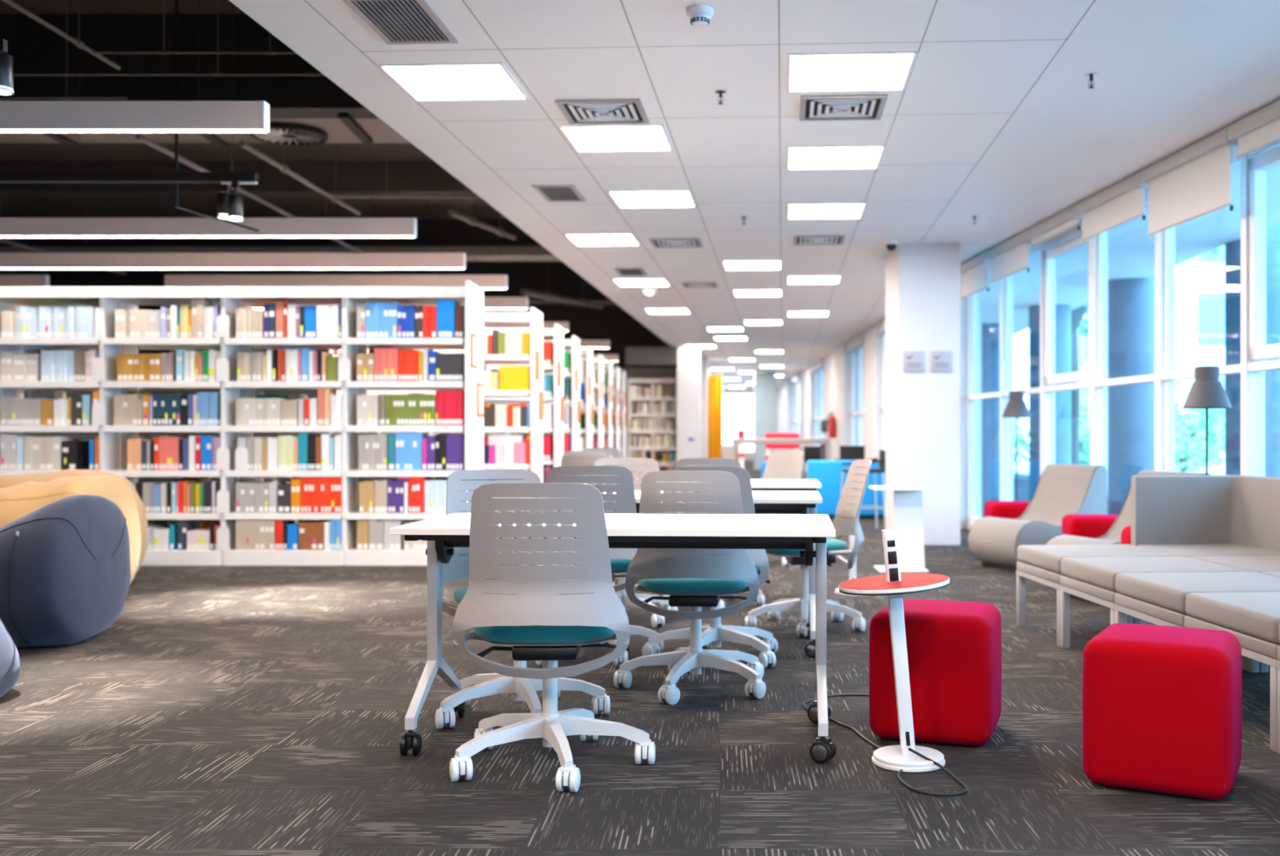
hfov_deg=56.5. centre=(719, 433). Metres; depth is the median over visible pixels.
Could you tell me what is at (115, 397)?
book
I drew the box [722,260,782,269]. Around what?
recessed light
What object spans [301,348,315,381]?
book
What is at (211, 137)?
strut
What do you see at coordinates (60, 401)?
book
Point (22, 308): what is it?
book
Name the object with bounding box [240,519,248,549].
book
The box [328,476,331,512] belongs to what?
book
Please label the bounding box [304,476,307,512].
book
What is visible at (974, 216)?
sprinkler
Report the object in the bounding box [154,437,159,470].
book
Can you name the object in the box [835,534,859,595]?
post
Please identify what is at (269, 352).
book
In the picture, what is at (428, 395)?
book
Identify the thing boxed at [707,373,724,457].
curtain
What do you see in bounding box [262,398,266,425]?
book
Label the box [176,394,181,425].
book
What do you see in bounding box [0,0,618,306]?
ceiling
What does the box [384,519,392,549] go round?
book
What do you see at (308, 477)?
book
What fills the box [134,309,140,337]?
book
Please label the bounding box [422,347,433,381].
book
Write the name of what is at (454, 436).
book
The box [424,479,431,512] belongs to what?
book
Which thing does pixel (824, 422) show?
wall telephone
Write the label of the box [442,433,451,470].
book
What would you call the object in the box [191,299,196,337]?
book
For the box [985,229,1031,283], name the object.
roller blind
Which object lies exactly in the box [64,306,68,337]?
book
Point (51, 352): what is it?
book
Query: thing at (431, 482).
book
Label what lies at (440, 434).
book
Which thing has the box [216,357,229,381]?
bookend
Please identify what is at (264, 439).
book
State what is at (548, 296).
conduit
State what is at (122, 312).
book
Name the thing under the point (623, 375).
bookcase
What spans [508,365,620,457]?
bookcase
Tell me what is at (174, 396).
book
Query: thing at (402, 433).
book
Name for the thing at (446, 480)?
book
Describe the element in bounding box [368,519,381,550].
book
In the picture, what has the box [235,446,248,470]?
bookend
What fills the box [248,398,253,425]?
book
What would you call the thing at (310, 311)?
book
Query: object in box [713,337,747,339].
recessed light
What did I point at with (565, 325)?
pendant light
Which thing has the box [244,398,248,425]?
book
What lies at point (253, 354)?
book
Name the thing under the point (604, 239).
recessed light
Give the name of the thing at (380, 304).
book
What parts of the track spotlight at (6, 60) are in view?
arm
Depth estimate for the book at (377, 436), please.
9.46 m
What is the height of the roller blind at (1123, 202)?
0.339 m
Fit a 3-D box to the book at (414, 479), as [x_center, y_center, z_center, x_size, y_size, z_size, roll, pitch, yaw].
[-2.439,0.491,9.558,0.031,0.282,0.214,0,0,0]
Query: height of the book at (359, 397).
0.240 m
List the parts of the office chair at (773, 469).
backrest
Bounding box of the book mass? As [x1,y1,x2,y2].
[0,304,675,550]
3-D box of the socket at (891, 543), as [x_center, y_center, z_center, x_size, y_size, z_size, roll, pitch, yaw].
[0.545,0.349,3.772,0.024,0.020,0.004,-5,0,0]
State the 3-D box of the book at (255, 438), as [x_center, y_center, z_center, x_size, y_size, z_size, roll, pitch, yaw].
[-3.698,0.160,9.548,0.031,0.263,0.191,0,0,0]
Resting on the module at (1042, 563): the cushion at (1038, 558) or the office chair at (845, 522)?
the cushion at (1038, 558)
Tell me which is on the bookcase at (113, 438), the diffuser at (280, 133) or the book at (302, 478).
the book at (302, 478)
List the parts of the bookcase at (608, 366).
shelf, shelf, panel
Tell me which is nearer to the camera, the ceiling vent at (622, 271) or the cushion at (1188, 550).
the cushion at (1188, 550)
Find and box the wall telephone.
[821,419,826,432]
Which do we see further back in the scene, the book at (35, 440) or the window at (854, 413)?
the window at (854, 413)
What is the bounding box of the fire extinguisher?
[826,411,835,438]
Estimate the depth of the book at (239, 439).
9.46 m
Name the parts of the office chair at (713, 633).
arm, arm, backrest, arm, arm, seat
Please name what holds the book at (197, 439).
on the bookcase at (113, 438)
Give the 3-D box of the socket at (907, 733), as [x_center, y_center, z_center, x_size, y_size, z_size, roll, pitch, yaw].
[0.598,0.970,3.772,0.012,0.045,0.004,-5,0,0]
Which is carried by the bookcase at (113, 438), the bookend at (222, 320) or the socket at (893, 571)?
the bookend at (222, 320)
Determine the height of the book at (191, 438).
0.274 m
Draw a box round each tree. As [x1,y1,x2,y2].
[1013,417,1028,478]
[1071,302,1088,464]
[1079,405,1090,464]
[1175,400,1224,474]
[1204,248,1221,261]
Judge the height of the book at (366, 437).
0.281 m
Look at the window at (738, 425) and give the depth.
47.00 m
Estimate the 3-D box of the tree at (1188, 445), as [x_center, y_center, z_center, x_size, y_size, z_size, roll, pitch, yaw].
[9.249,0.078,23.676,2.241,2.205,2.242,0,0,38]
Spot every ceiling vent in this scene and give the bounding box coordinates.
[342,0,457,44]
[532,184,586,201]
[555,98,649,124]
[614,267,647,275]
[649,238,702,247]
[682,281,717,287]
[793,235,844,244]
[799,94,887,120]
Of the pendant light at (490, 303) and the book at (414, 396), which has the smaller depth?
the book at (414, 396)
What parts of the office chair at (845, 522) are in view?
arm, arm, arm, seat, arm, arm, backrest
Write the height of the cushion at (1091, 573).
0.090 m
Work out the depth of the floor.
3.89 m
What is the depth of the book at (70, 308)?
9.45 m
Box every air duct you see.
[0,118,410,142]
[0,246,561,261]
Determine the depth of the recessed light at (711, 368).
32.81 m
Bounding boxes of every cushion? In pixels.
[1017,543,1180,573]
[1061,555,1249,591]
[1115,571,1279,613]
[1137,543,1279,557]
[1185,591,1279,643]
[1259,570,1279,577]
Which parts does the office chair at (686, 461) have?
backrest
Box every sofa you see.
[760,462,785,479]
[806,459,885,515]
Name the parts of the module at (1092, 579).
leg, steel rail, seat, leg, leg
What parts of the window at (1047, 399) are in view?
sash, rail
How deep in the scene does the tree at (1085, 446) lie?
25.04 m
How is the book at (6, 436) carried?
on the bookcase at (113, 438)
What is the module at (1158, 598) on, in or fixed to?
on the floor
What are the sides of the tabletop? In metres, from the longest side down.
0.352 x 0.352 x 0.018 m
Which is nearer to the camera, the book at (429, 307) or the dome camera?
the book at (429, 307)
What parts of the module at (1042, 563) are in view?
leg, steel rail, seat, leg, leg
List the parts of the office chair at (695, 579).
arm, arm, arm, backrest, seat, arm, arm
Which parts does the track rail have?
rail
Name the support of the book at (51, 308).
on the bookcase at (113, 438)
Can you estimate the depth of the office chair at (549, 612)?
3.50 m
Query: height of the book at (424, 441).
0.256 m
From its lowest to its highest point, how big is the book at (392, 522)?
0.234 m
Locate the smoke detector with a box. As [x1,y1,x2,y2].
[686,4,713,27]
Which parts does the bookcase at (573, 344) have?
shelf, shelf, shelf, shelf, panel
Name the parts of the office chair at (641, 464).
arm, backrest, arm, arm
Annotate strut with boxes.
[41,133,78,146]
[197,133,229,148]
[337,113,373,143]
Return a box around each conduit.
[0,2,127,100]
[0,196,126,275]
[1,0,120,70]
[13,0,324,76]
[92,0,296,54]
[134,133,364,253]
[174,0,259,231]
[238,141,361,215]
[333,142,481,199]
[447,190,516,239]
[520,277,604,308]
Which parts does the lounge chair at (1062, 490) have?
plate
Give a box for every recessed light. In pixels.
[376,62,529,101]
[558,124,673,151]
[564,233,640,245]
[607,190,696,208]
[612,278,670,286]
[644,308,690,313]
[684,345,716,347]
[706,327,743,330]
[711,368,733,369]
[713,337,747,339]
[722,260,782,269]
[722,377,740,379]
[728,358,755,360]
[733,289,782,296]
[738,371,754,373]
[743,320,782,324]
[755,350,783,352]
[760,365,783,367]
[786,51,918,92]
[786,145,885,169]
[786,203,866,218]
[786,275,841,283]
[786,311,829,315]
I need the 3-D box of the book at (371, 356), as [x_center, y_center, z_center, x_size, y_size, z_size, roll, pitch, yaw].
[-2.785,-0.529,9.548,0.044,0.221,0.184,0,0,0]
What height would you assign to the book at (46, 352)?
0.246 m
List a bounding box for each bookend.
[92,357,105,381]
[92,401,104,425]
[216,314,229,337]
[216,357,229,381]
[216,446,232,470]
[216,489,231,512]
[216,526,232,550]
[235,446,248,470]
[337,357,351,381]
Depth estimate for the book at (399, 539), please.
9.46 m
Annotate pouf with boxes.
[869,598,1001,746]
[983,500,1030,519]
[1062,513,1118,537]
[1082,622,1242,799]
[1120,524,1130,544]
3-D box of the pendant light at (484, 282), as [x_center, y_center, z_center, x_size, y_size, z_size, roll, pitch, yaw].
[-4.105,-2.225,12.700,3.650,1.350,0.072,0,0,0]
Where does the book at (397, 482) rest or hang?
on the bookcase at (113, 438)
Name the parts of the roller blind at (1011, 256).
casing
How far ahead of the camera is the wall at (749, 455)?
47.00 m
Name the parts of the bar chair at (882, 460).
leg, armrest, seat, armrest, leg, backrest, leg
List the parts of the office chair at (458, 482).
seat, arm, arm, backrest, arm, arm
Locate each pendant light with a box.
[0,0,269,133]
[0,143,417,237]
[0,252,466,269]
[0,274,49,286]
[164,193,507,288]
[252,200,528,309]
[484,321,568,331]
[579,339,609,347]
[592,354,618,361]
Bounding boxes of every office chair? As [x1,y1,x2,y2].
[435,468,609,728]
[449,482,655,791]
[535,465,663,666]
[560,454,617,585]
[561,450,607,457]
[582,447,619,457]
[593,457,677,626]
[613,470,765,704]
[641,466,777,671]
[659,457,764,608]
[745,458,871,637]
[762,450,804,566]
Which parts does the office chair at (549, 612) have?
arm, arm, backrest, seat, arm, arm, arm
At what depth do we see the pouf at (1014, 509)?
10.14 m
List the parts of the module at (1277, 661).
steel rail, seat, leg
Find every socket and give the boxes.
[887,539,895,546]
[887,551,897,564]
[888,567,898,581]
[905,731,910,745]
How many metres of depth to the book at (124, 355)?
9.45 m
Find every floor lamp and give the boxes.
[1001,391,1031,500]
[1182,365,1231,474]
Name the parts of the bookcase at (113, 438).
shelf, shelf, shelf, shelf, shelf, shelf, shelf, shelf, shelf, shelf, shelf, shelf, shelf, shelf, shelf, shelf, shelf, shelf, shelf, panel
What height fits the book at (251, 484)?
0.239 m
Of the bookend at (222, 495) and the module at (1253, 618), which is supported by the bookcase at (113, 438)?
the bookend at (222, 495)
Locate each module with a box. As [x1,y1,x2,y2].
[1016,543,1180,645]
[1059,555,1249,670]
[1113,571,1279,671]
[1130,474,1279,623]
[1184,591,1279,751]
[1189,555,1279,572]
[1258,570,1279,671]
[1275,622,1279,753]
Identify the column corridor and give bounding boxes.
[754,371,775,469]
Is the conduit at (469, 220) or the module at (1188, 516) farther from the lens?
the conduit at (469, 220)
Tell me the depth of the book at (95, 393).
9.45 m
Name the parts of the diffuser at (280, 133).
plate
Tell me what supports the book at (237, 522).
on the bookcase at (113, 438)
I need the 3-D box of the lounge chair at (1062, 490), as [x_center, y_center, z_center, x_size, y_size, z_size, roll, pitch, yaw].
[2.484,0.647,9.300,0.885,0.805,0.602,0,0,-24]
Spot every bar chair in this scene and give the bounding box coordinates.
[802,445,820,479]
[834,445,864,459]
[840,449,885,528]
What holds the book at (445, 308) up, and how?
on the bookcase at (113, 438)
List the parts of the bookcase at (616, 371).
panel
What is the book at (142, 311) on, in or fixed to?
on the bookcase at (113, 438)
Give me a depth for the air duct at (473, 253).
15.00 m
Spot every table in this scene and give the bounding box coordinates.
[389,512,836,763]
[575,490,822,657]
[584,479,821,490]
[732,438,831,460]
[838,528,950,772]
[868,485,928,572]
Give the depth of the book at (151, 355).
9.46 m
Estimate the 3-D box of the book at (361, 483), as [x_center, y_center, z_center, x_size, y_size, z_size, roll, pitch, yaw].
[-2.860,0.509,9.561,0.038,0.246,0.212,0,0,0]
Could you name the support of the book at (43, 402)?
on the bookcase at (113, 438)
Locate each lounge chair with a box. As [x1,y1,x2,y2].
[967,463,1107,572]
[1044,470,1210,604]
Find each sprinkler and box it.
[715,89,726,104]
[740,216,747,225]
[970,215,977,224]
[1084,72,1097,88]
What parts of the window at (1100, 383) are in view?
sash, rail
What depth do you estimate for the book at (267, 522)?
9.46 m
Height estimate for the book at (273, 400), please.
0.217 m
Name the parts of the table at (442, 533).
leg, leg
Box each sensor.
[642,287,656,296]
[700,350,707,355]
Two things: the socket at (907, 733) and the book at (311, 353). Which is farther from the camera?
the book at (311, 353)
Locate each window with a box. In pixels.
[722,393,754,451]
[793,382,799,438]
[814,369,823,445]
[851,347,863,445]
[882,334,885,449]
[968,262,1013,522]
[1002,241,1055,500]
[1043,219,1107,491]
[1094,187,1175,471]
[1160,146,1265,475]
[1224,221,1279,477]
[1247,139,1279,371]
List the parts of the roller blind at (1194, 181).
casing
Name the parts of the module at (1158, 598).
leg, steel rail, seat, leg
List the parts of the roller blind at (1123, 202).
casing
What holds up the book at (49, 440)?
on the bookcase at (113, 438)
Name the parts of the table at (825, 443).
leg, leg, leg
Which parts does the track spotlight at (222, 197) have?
arm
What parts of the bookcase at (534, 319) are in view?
shelf, shelf, shelf, shelf, shelf, panel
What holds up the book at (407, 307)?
on the bookcase at (113, 438)
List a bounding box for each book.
[0,351,6,381]
[0,434,4,470]
[4,434,22,470]
[6,351,25,381]
[8,435,12,470]
[12,435,31,470]
[13,354,25,381]
[16,306,20,337]
[17,437,24,470]
[20,306,25,337]
[24,436,31,470]
[25,306,30,337]
[25,353,40,381]
[30,306,35,337]
[31,436,39,470]
[35,306,39,337]
[39,436,45,470]
[40,306,44,337]
[40,350,44,381]
[40,400,53,425]
[44,306,49,337]
[44,350,48,381]
[45,436,53,470]
[47,400,53,425]
[48,350,53,381]
[49,306,53,337]
[53,306,58,337]
[53,350,57,381]
[53,399,57,425]
[53,436,72,470]
[57,350,61,381]
[57,398,65,425]
[58,306,64,337]
[61,350,66,381]
[61,440,68,470]
[63,399,68,425]
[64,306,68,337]
[66,350,70,381]
[68,306,73,337]
[68,440,88,469]
[70,350,77,381]
[71,396,76,425]
[73,306,77,337]
[76,395,82,425]
[77,306,82,337]
[82,306,87,337]
[85,351,89,381]
[87,306,97,337]
[89,350,99,381]
[89,439,94,469]
[93,391,99,403]
[113,395,118,425]
[115,309,119,337]
[116,353,122,381]
[118,394,126,425]
[120,309,125,337]
[122,353,127,381]
[123,395,127,425]
[125,309,129,337]
[127,353,133,381]
[127,394,132,425]
[127,438,136,470]
[129,309,134,337]
[132,394,142,425]
[132,439,136,470]
[133,353,138,381]
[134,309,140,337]
[136,438,151,470]
[138,353,144,381]
[140,309,145,337]
[142,395,152,425]
[144,353,149,381]
[145,309,151,337]
[149,353,154,381]
[150,310,155,337]
[152,394,157,425]
[154,353,161,381]
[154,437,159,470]
[155,310,160,337]
[157,394,160,425]
[160,306,170,337]
[160,394,164,425]
[160,481,171,512]
[164,394,168,425]
[166,308,170,337]
[166,481,174,512]
[168,394,172,425]
[170,305,177,337]
[171,481,178,512]
[172,394,176,425]
[176,349,190,381]
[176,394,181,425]
[177,520,192,549]
[178,480,193,512]
[179,305,183,337]
[181,391,196,425]
[182,438,188,470]
[182,520,195,549]
[183,304,191,337]
[183,351,190,381]
[187,393,193,425]
[188,435,201,470]
[190,350,202,381]
[190,481,204,512]
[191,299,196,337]
[195,436,201,470]
[195,483,199,512]
[196,298,213,337]
[201,435,217,470]
[204,306,208,337]
[206,435,220,470]
[208,306,213,337]
[235,398,239,425]
[235,481,247,512]
[235,519,243,549]
[237,436,251,447]
[240,398,244,425]
[240,481,255,512]
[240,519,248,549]
[241,437,246,448]
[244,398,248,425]
[244,481,256,512]
[245,519,252,550]
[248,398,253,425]
[249,481,258,512]
[249,519,257,550]
[251,352,256,381]
[253,398,257,425]
[253,436,266,470]
[254,481,268,512]
[254,519,262,550]
[256,351,266,381]
[257,398,262,425]
[258,437,262,470]
[258,481,267,512]
[259,519,266,549]
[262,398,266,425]
[262,437,267,470]
[263,303,268,337]
[263,482,268,512]
[265,519,271,549]
[266,349,272,381]
[266,398,271,425]
[267,436,277,470]
[268,303,275,337]
[269,519,275,550]
[271,398,275,425]
[272,437,277,470]
[275,302,283,337]
[275,398,288,425]
[277,349,281,381]
[277,482,287,512]
[281,349,285,381]
[283,299,295,337]
[284,483,291,512]
[285,349,291,381]
[287,303,300,337]
[287,522,296,549]
[289,350,293,381]
[291,478,295,512]
[292,522,298,550]
[293,349,301,381]
[295,306,300,337]
[295,478,300,512]
[297,399,304,425]
[298,520,313,550]
[300,476,304,512]
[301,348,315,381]
[304,305,316,337]
[304,399,309,425]
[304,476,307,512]
[305,520,316,549]
[307,476,311,512]
[309,351,313,381]
[311,476,314,512]
[311,520,322,550]
[314,476,317,512]
[316,305,321,337]
[317,476,320,512]
[317,520,326,549]
[320,476,324,512]
[321,305,327,337]
[321,351,333,381]
[321,434,325,470]
[324,388,336,425]
[324,476,328,512]
[324,520,329,549]
[325,434,337,470]
[326,355,337,381]
[327,305,332,337]
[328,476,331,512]
[331,476,334,512]
[332,304,338,337]
[334,435,337,470]
[334,476,337,512]
[337,434,342,470]
[337,475,342,512]
[356,305,360,337]
[356,353,362,381]
[356,395,362,425]
[356,519,365,549]
[358,435,361,470]
[359,480,364,512]
[360,305,365,337]
[361,435,364,470]
[362,353,368,381]
[362,394,369,425]
[362,519,369,549]
[364,435,368,470]
[364,480,370,512]
[365,302,370,337]
[367,395,372,425]
[368,353,374,381]
[368,435,373,470]
[368,480,374,512]
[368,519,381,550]
[370,302,374,337]
[372,395,378,425]
[373,435,376,470]
[374,302,378,337]
[376,435,379,470]
[376,519,384,550]
[378,302,383,337]
[379,435,383,470]
[383,302,387,337]
[383,435,387,470]
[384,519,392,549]
[386,394,389,425]
[387,302,392,337]
[387,434,395,470]
[387,478,399,512]
[389,394,393,425]
[389,519,398,549]
[391,480,396,512]
[392,302,403,337]
[393,394,396,425]
[395,431,399,470]
[395,480,400,512]
[395,519,406,549]
[396,394,400,425]
[397,305,401,337]
[400,394,404,425]
[400,431,404,470]
[400,480,408,512]
[401,305,405,337]
[404,394,408,425]
[404,431,408,470]
[404,520,415,549]
[405,305,409,337]
[408,394,412,425]
[408,431,418,470]
[408,476,413,512]
[408,520,417,550]
[409,304,416,337]
[412,394,416,425]
[412,476,416,512]
[413,432,417,470]
[413,540,417,549]
[414,306,418,337]
[416,394,419,425]
[416,476,420,512]
[417,432,427,470]
[417,539,422,549]
[418,305,422,337]
[419,394,423,425]
[420,476,430,512]
[422,305,427,337]
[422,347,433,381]
[422,437,427,470]
[422,540,426,550]
[423,394,427,425]
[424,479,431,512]
[427,305,431,337]
[427,394,431,425]
[427,435,431,470]
[429,351,441,381]
[429,479,435,512]
[431,305,436,337]
[431,394,435,425]
[431,435,435,470]
[433,479,439,512]
[435,434,439,470]
[436,300,459,337]
[437,479,444,512]
[439,433,442,470]
[441,479,447,512]
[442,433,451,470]
[445,480,446,507]
[446,434,449,470]
[449,434,456,470]
[453,435,456,470]
[456,434,464,470]
[459,435,464,470]
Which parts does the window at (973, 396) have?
sash, rail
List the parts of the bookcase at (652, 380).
shelf, shelf, shelf, shelf, shelf, shelf, shelf, shelf, shelf, panel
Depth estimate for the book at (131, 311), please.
9.45 m
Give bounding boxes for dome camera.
[884,238,897,250]
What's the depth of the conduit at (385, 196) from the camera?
10.74 m
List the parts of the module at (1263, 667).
leg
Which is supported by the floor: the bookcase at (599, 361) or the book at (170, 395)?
the bookcase at (599, 361)
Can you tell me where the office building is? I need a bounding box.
[1077,244,1224,474]
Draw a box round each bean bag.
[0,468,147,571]
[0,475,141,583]
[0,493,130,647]
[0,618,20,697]
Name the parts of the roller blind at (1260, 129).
casing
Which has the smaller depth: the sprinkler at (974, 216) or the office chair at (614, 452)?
the sprinkler at (974, 216)
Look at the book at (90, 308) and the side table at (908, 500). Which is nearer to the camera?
the side table at (908, 500)
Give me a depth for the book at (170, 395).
9.46 m
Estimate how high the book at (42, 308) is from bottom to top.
0.253 m
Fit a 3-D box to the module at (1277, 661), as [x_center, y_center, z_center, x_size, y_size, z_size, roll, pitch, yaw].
[2.179,0.829,3.611,0.649,0.442,0.646,0,0,-5]
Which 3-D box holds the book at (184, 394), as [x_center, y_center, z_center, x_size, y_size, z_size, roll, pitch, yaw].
[-4.274,-0.197,9.556,0.047,0.265,0.190,0,0,0]
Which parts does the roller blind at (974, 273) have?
casing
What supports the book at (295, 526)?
on the bookcase at (113, 438)
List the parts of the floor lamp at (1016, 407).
lamp shade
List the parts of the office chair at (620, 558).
backrest, seat, arm, arm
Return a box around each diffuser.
[248,122,328,146]
[729,359,753,360]
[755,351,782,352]
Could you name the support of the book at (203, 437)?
on the bookcase at (113, 438)
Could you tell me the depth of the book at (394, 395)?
9.45 m
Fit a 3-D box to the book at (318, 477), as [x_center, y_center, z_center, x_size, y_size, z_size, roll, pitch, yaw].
[-3.194,0.489,9.559,0.026,0.287,0.205,0,0,0]
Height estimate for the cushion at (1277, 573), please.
0.090 m
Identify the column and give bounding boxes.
[677,346,702,461]
[885,242,959,544]
[982,323,999,497]
[1028,304,1071,501]
[1107,275,1155,514]
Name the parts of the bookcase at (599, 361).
shelf, shelf, panel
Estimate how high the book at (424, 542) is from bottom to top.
0.215 m
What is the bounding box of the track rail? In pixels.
[0,0,258,184]
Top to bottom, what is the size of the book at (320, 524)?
0.220 m
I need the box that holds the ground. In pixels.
[1013,450,1028,473]
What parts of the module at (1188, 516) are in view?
leg, backrest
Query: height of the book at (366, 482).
0.252 m
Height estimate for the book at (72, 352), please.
0.246 m
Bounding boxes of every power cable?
[802,693,879,748]
[897,746,968,795]
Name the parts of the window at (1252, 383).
sash, rail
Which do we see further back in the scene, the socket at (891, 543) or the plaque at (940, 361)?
the plaque at (940, 361)
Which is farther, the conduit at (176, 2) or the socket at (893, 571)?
the conduit at (176, 2)
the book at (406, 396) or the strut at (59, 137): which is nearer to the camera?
the strut at (59, 137)
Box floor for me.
[0,459,1279,855]
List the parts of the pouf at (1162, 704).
plate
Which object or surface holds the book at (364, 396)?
on the bookcase at (113, 438)
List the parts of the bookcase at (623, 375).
panel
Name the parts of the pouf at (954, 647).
plate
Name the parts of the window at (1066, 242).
rail, sash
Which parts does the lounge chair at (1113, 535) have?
plate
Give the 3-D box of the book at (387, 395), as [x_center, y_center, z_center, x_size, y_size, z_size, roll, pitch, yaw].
[-2.652,-0.189,9.554,0.029,0.248,0.181,0,0,0]
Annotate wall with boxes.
[23,305,99,439]
[137,306,677,479]
[702,355,710,457]
[722,387,777,459]
[777,289,982,528]
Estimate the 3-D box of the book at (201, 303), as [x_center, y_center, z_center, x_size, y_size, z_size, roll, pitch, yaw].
[-4.146,-0.916,9.551,0.044,0.308,0.198,0,0,0]
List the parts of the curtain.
rod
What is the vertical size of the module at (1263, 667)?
0.822 m
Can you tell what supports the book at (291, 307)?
on the bookcase at (113, 438)
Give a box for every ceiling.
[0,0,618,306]
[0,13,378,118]
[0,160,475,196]
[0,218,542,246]
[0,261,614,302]
[228,0,1279,387]
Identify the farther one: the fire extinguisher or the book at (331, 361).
the fire extinguisher
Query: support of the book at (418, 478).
on the bookcase at (113, 438)
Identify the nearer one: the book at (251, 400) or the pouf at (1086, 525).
the pouf at (1086, 525)
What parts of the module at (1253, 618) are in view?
seat, steel rail, leg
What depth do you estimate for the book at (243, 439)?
9.45 m
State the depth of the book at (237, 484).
9.46 m
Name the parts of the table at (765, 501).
leg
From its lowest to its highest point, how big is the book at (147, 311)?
0.226 m
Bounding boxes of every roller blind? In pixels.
[960,251,990,298]
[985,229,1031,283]
[1025,203,1082,246]
[1075,171,1148,240]
[1140,126,1237,235]
[1227,99,1279,158]
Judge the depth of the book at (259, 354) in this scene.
9.45 m
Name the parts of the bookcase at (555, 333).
shelf, shelf, shelf, shelf, panel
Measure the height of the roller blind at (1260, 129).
0.249 m
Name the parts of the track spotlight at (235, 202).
arm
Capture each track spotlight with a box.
[0,38,13,95]
[217,183,231,218]
[227,179,243,221]
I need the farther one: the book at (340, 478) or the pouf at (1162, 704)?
the book at (340, 478)
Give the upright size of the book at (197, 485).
0.234 m
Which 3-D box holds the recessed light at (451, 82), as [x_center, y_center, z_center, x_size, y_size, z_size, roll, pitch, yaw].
[-1.349,-1.796,6.076,0.620,0.007,0.620,0,0,3]
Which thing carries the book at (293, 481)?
on the bookcase at (113, 438)
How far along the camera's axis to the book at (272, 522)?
9.46 m
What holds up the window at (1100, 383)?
on the floor
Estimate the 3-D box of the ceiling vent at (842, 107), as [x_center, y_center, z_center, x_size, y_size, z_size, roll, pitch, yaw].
[0.672,-1.789,6.535,0.460,0.020,0.460,0,0,3]
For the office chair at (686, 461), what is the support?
on the floor
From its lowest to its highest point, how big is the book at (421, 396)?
0.248 m
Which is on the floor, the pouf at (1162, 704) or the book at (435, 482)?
the pouf at (1162, 704)
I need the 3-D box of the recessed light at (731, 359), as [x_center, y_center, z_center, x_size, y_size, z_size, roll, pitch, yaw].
[0.535,-1.796,28.849,0.620,0.007,0.620,0,0,3]
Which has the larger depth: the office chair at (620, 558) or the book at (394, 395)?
the book at (394, 395)
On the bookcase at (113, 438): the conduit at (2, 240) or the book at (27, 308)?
the book at (27, 308)
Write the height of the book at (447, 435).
0.284 m
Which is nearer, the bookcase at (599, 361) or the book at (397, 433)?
the book at (397, 433)
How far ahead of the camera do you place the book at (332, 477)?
9.45 m
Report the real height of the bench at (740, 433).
1.120 m
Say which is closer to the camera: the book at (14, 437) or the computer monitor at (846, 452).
the book at (14, 437)
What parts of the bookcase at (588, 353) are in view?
shelf, shelf, shelf, panel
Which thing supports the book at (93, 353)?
on the bookcase at (113, 438)
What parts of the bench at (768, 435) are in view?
backrest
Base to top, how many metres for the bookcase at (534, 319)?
2.270 m
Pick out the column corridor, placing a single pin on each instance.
(764, 381)
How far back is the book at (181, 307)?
9.46 m
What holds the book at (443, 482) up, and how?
on the bookcase at (113, 438)
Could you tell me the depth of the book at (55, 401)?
9.46 m
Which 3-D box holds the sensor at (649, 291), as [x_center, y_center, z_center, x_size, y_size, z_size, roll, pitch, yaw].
[-0.875,-1.748,14.689,0.180,0.105,0.180,0,0,0]
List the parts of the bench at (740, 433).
leg, leg, backrest, seat, leg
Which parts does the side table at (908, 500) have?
plate, panel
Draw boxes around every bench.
[737,429,745,467]
[764,432,799,466]
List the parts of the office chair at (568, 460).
backrest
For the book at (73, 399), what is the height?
0.228 m
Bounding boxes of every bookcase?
[0,280,484,565]
[328,306,543,482]
[377,323,564,466]
[418,334,580,469]
[445,345,593,448]
[491,360,613,456]
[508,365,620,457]
[524,370,626,465]
[579,354,604,447]
[628,376,677,479]
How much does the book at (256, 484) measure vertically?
0.239 m
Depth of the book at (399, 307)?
9.45 m
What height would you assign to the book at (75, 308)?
0.253 m
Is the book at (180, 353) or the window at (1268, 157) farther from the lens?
the book at (180, 353)
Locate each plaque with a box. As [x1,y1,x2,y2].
[903,351,924,372]
[930,351,951,372]
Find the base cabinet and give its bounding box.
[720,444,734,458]
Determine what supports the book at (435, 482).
on the bookcase at (113, 438)
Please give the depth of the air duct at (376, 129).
8.95 m
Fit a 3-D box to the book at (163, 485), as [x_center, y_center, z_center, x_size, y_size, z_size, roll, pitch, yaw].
[-4.436,0.513,9.561,0.042,0.238,0.215,0,0,0]
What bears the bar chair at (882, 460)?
on the floor
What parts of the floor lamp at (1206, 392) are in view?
lamp shade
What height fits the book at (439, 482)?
0.260 m
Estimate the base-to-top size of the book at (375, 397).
0.242 m
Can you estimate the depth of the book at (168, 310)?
9.46 m
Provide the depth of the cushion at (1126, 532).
6.98 m
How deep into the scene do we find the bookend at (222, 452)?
9.44 m
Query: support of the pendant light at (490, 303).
hanging from the ceiling at (11, 206)
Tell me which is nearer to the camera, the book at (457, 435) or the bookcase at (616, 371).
the book at (457, 435)

